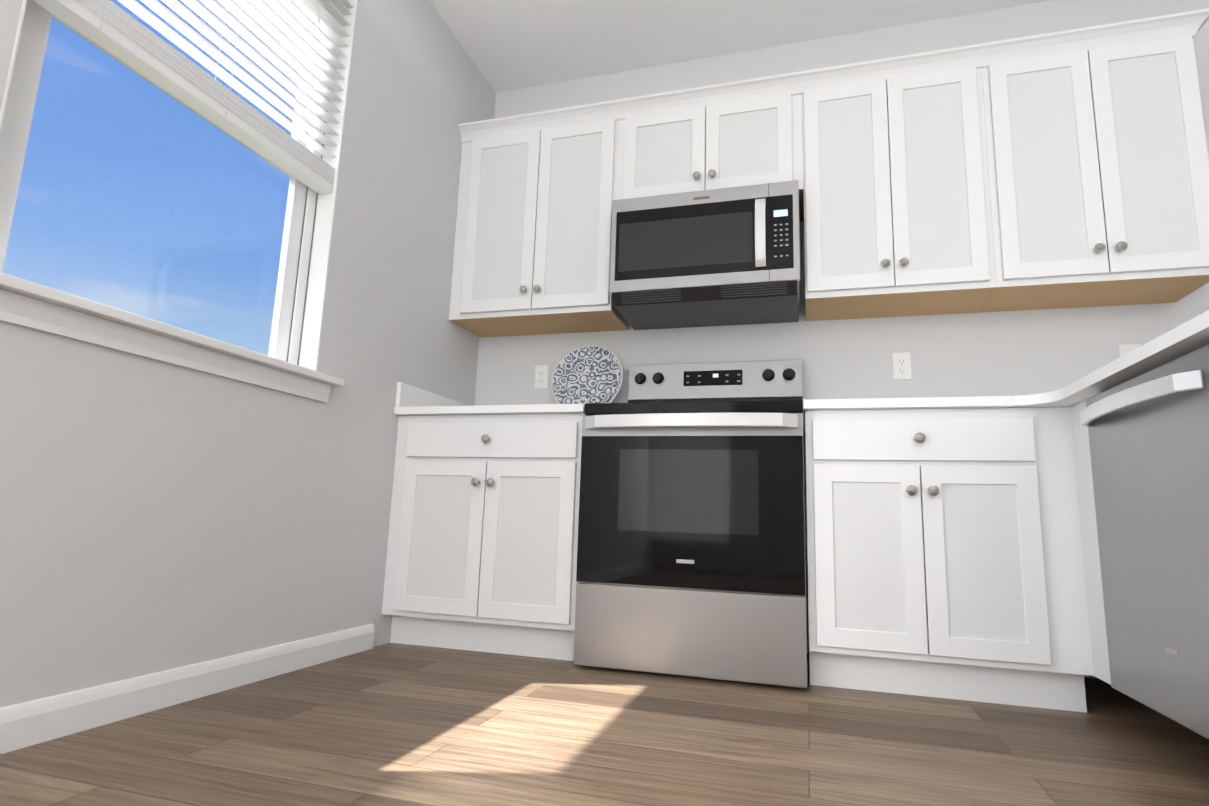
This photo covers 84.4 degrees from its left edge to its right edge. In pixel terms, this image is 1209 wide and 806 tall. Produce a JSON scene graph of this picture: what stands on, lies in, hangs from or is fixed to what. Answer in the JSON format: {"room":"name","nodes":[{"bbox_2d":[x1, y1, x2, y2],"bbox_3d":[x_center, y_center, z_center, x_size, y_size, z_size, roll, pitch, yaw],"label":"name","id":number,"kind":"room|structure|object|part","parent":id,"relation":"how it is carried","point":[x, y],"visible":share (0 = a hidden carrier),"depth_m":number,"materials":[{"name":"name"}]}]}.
{"room":"kitchen","nodes":[
{"label":"kitchen","id":0,"kind":"room"},
{"bbox_2d":[0,0,495,707],"bbox_3d":[-1.509,-0.799,0.743,0.150,2.740,5.600,-1,-10,17],"label":"wall","id":1,"kind":"structure","parent":0,"point":[156,516],"depth_m":1.97,"materials":[{"name":"white paint"}]},
{"bbox_2d":[0,272,343,385],"bbox_3d":[-1.119,-0.163,1.776,0.127,0.029,1.138,-1,-10,17],"label":"window sill","id":2,"kind":"structure","parent":1,"relation":"attached to","point":[17,285],"depth_m":1.62,"materials":[{"name":"white wood"}]},
{"bbox_2d":[0,0,357,402],"bbox_3d":[-1.141,-0.851,1.908,0.158,1.538,1.092,-1,-10,17],"label":"window","id":3,"kind":"structure","parent":1,"relation":"in","point":[296,330],"depth_m":1.83,"materials":[{"name":"white"}]},
{"bbox_2d":[4,20,289,352],"bbox_3d":[-1.196,-0.533,1.866,0.001,0.653,0.778,-1,-10,17],"label":"screen","id":4,"kind":"object","parent":3,"relation":"attached to","point":[144,198],"visible":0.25,"depth_m":1.77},
{"bbox_3d":[-1.100,-0.124,1.762,0.019,0.060,1.092,-1,-10,17],"label":"left window apron","id":5,"kind":"part","parent":3,"relation":"part of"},
{"bbox_2d":[33,0,353,193],"bbox_3d":[-1.107,-1.211,1.963,0.062,0.790,0.969,-1,-10,17],"label":"window blind","id":6,"kind":"object","parent":3,"relation":"attached to","point":[307,33],"visible":0.98,"depth_m":2.03,"materials":[{"name":"white plastic"}]},
{"bbox_2d":[0,624,374,753],"bbox_3d":[-1.573,0.447,0.174,0.014,0.088,4.917,-1,-10,17],"label":"baseboard","id":7,"kind":"structure","parent":1,"relation":"attached to","point":[30,723],"depth_m":1.67,"materials":[{"name":"white wood"}]},
{"bbox_2d":[0,643,1208,805],"bbox_3d":[1.083,0.533,-0.292,5.665,0.060,5.900,-1,-10,17],"label":"floor","id":8,"kind":"structure","parent":0,"point":[392,724],"depth_m":1.51,"materials":[{"name":"wood"}]},
{"bbox_2d":[382,413,585,660],"bbox_3d":[-0.376,0.532,2.781,0.792,0.884,0.648,-1,-10,17],"label":"base cabinet","id":9,"kind":"object","parent":8,"relation":"on","point":[482,546],"depth_m":2.48,"materials":[{"name":"white wood"}]},
{"bbox_2d":[394,382,584,415],"bbox_3d":[-0.360,0.030,2.859,0.794,0.132,0.664,-1,-10,17],"label":"countertop","id":10,"kind":"structure","parent":9,"relation":"on","point":[410,400],"depth_m":2.60,"materials":[{"name":"white stone"}]},
{"bbox_2d":[551,345,622,403],"bbox_3d":[-0.079,-0.086,3.045,0.342,0.380,0.121,-1,-10,17],"label":"decorative plate","id":11,"kind":"object","parent":10,"relation":"on","point":[585,374],"visible":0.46,"depth_m":3.06,"materials":[{"name":"ceramic"}]},
{"bbox_2d":[573,359,806,687],"bbox_3d":[0.362,0.357,2.526,0.759,1.192,0.743,-1,-10,17],"label":"range","id":12,"kind":"object","parent":8,"relation":"on","point":[691,546],"visible":1,"depth_m":2.22,"materials":[{"name":"silver metal"}]},
{"bbox_3d":[0.265,0.749,2.182,0.759,0.268,0.024,-1,-10,17],"label":"drawer","id":13,"kind":"part","parent":12,"relation":"part of","materials":[{"name":"silver metal"}]},
{"bbox_3d":[0.278,0.327,2.252,0.759,0.579,0.029,-1,-10,17],"label":"door","id":14,"kind":"part","parent":12,"relation":"part of","materials":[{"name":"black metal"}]},
{"bbox_3d":[0.273,0.360,2.233,0.757,0.503,0.005,-1,-10,17],"label":"door glass","id":15,"kind":"part","parent":12,"relation":"part of","materials":[{"name":"black glass"}]},
{"bbox_3d":[0.273,0.061,2.250,0.726,0.045,0.071,-1,-10,17],"label":"handle","id":16,"kind":"part","parent":12,"relation":"part of","materials":[{"name":"silver metal"}]},
{"bbox_2d":[584,399,803,435],"bbox_3d":[0.374,0.066,2.584,0.759,0.042,0.587,-1,-10,17],"label":"cooktop","id":17,"kind":"object","parent":12,"relation":"in","point":[756,406],"depth_m":2.30,"materials":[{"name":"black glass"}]},
{"bbox_2d":[805,407,1089,712],"bbox_3d":[1.118,0.506,2.329,0.785,0.884,0.648,-1,-10,17],"label":"base cabinet","id":18,"kind":"object","parent":8,"relation":"on","point":[952,553],"depth_m":2.03,"materials":[{"name":"white wood"}]},
{"bbox_2d":[804,393,1045,427],"bbox_3d":[1.075,-0.001,2.392,0.689,0.132,0.729,-1,-10,17],"label":"countertop","id":19,"kind":"structure","parent":18,"relation":"on","point":[1034,400],"depth_m":2.10,"materials":[{"name":"white stone"}]},
{"bbox_2d":[1070,400,1110,684],"bbox_3d":[1.661,0.423,1.742,0.633,0.884,0.211,-1,-10,17],"label":"base cabinet","id":20,"kind":"object","parent":8,"relation":"on","point":[1083,480],"depth_m":1.89,"materials":[{"name":"white wood"}]},
{"bbox_2d":[1046,310,1208,406],"bbox_3d":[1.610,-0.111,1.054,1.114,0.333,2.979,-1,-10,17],"label":"countertop","id":21,"kind":"structure","parent":20,"relation":"on","point":[1189,336],"depth_m":1.49,"materials":[{"name":"white stone"}]},
{"bbox_2d":[1080,344,1208,738],"bbox_3d":[1.483,0.359,1.369,0.704,0.872,0.604,-1,-10,17],"label":"dishwasher","id":22,"kind":"object","parent":8,"relation":"on","point":[1148,432],"visible":1,"depth_m":1.44,"materials":[{"name":"grey metal"}]},
{"bbox_3d":[1.187,0.001,1.525,0.059,0.036,0.539,-1,-10,17],"label":"handle","id":23,"kind":"part","parent":22,"relation":"part of","materials":[{"name":"silver metal"}]},
{"bbox_2d":[429,0,1050,92],"bbox_3d":[1.177,-2.225,0.182,5.665,0.060,5.900,-1,-10,17],"label":"ceiling","id":24,"kind":"structure","parent":0,"point":[508,45],"depth_m":3.07,"materials":[{"name":"white paint"}]},
{"bbox_2d":[475,0,1208,678],"bbox_3d":[1.958,-0.352,2.654,5.665,2.740,0.150,-1,-10,17],"label":"wall","id":25,"kind":"structure","parent":0,"point":[1025,352],"depth_m":2.85,"materials":[{"name":"white paint"}]},
{"bbox_2d":[449,108,628,337],"bbox_3d":[-0.289,-0.813,3.171,0.778,0.910,0.324,-1,-10,17],"label":"upper cabinet","id":26,"kind":"object","parent":25,"relation":"attached to","point":[532,246],"depth_m":3.02,"materials":[{"name":"white wood"}]},
{"bbox_2d":[534,365,548,388],"bbox_3d":[-0.304,-0.126,3.219,0.070,0.115,0.007,-1,-10,17],"label":"electrical outlet","id":27,"kind":"object","parent":25,"relation":"attached to","point":[541,376],"visible":1,"depth_m":3.22,"materials":[{"name":"white plastic"}]},
{"bbox_2d":[617,80,808,221],"bbox_3d":[0.472,-1.055,2.983,0.795,0.446,0.324,-1,-10,17],"label":"upper cabinet","id":28,"kind":"object","parent":25,"relation":"attached to","point":[746,136],"depth_m":2.83,"materials":[{"name":"white wood"}]},
{"bbox_2d":[609,180,799,329],"bbox_3d":[0.439,-0.610,2.849,0.759,0.460,0.440,-1,-10,17],"label":"microwave","id":29,"kind":"object","parent":28,"relation":"attached to","point":[720,257],"visible":1,"depth_m":2.69,"materials":[{"name":"silver metal"}]},
{"bbox_3d":[0.386,-0.665,2.686,0.679,0.408,0.004,-1,-10,17],"label":"panel","id":30,"kind":"part","parent":29,"relation":"part of","materials":[{"name":"grey"}]},
{"bbox_3d":[0.389,-0.660,2.687,0.716,0.304,0.006,-1,-10,17],"label":"glass","id":31,"kind":"part","parent":29,"relation":"part of","materials":[{"name":"black glass"}]},
{"bbox_3d":[0.607,-0.668,2.597,0.040,0.281,0.040,-1,-10,17],"label":"handle","id":32,"kind":"part","parent":29,"relation":"part of","materials":[{"name":"silver metal"}]},
{"bbox_2d":[892,352,911,379],"bbox_3d":[1.229,-0.153,2.756,0.070,0.115,0.007,-1,-10,17],"label":"electrical outlet","id":33,"kind":"object","parent":25,"relation":"attached to","point":[901,366],"visible":1,"depth_m":2.75,"materials":[{"name":"white plastic"}]},
{"bbox_2d":[801,52,1004,320],"bbox_3d":[1.163,-0.839,2.732,0.663,0.910,0.324,-1,-10,17],"label":"upper cabinet","id":34,"kind":"object","parent":25,"relation":"attached to","point":[899,204],"depth_m":2.58,"materials":[{"name":"white wood"}]},
{"bbox_2d":[985,20,1208,311],"bbox_3d":[1.801,-0.850,2.539,0.671,0.910,0.324,-1,-10,17],"label":"upper cabinet","id":35,"kind":"object","parent":25,"relation":"attached to","point":[1065,168],"depth_m":2.39,"materials":[{"name":"white wood"}]},
{"bbox_3d":[0.767,-1.292,2.919,2.960,0.068,0.356,-1,-10,17],"label":"crown","id":36,"kind":"part","parent":35,"relation":"part of","materials":[{"name":"white wood"}]},
{"bbox_2d":[1119,344,1140,356],"bbox_3d":[1.994,-0.166,2.525,0.070,0.115,0.007,-1,-10,17],"label":"electrical outlet","id":37,"kind":"object","parent":25,"relation":"attached to","point":[1125,349],"visible":0.17,"depth_m":2.53,"materials":[{"name":"white plastic"}]}
]}

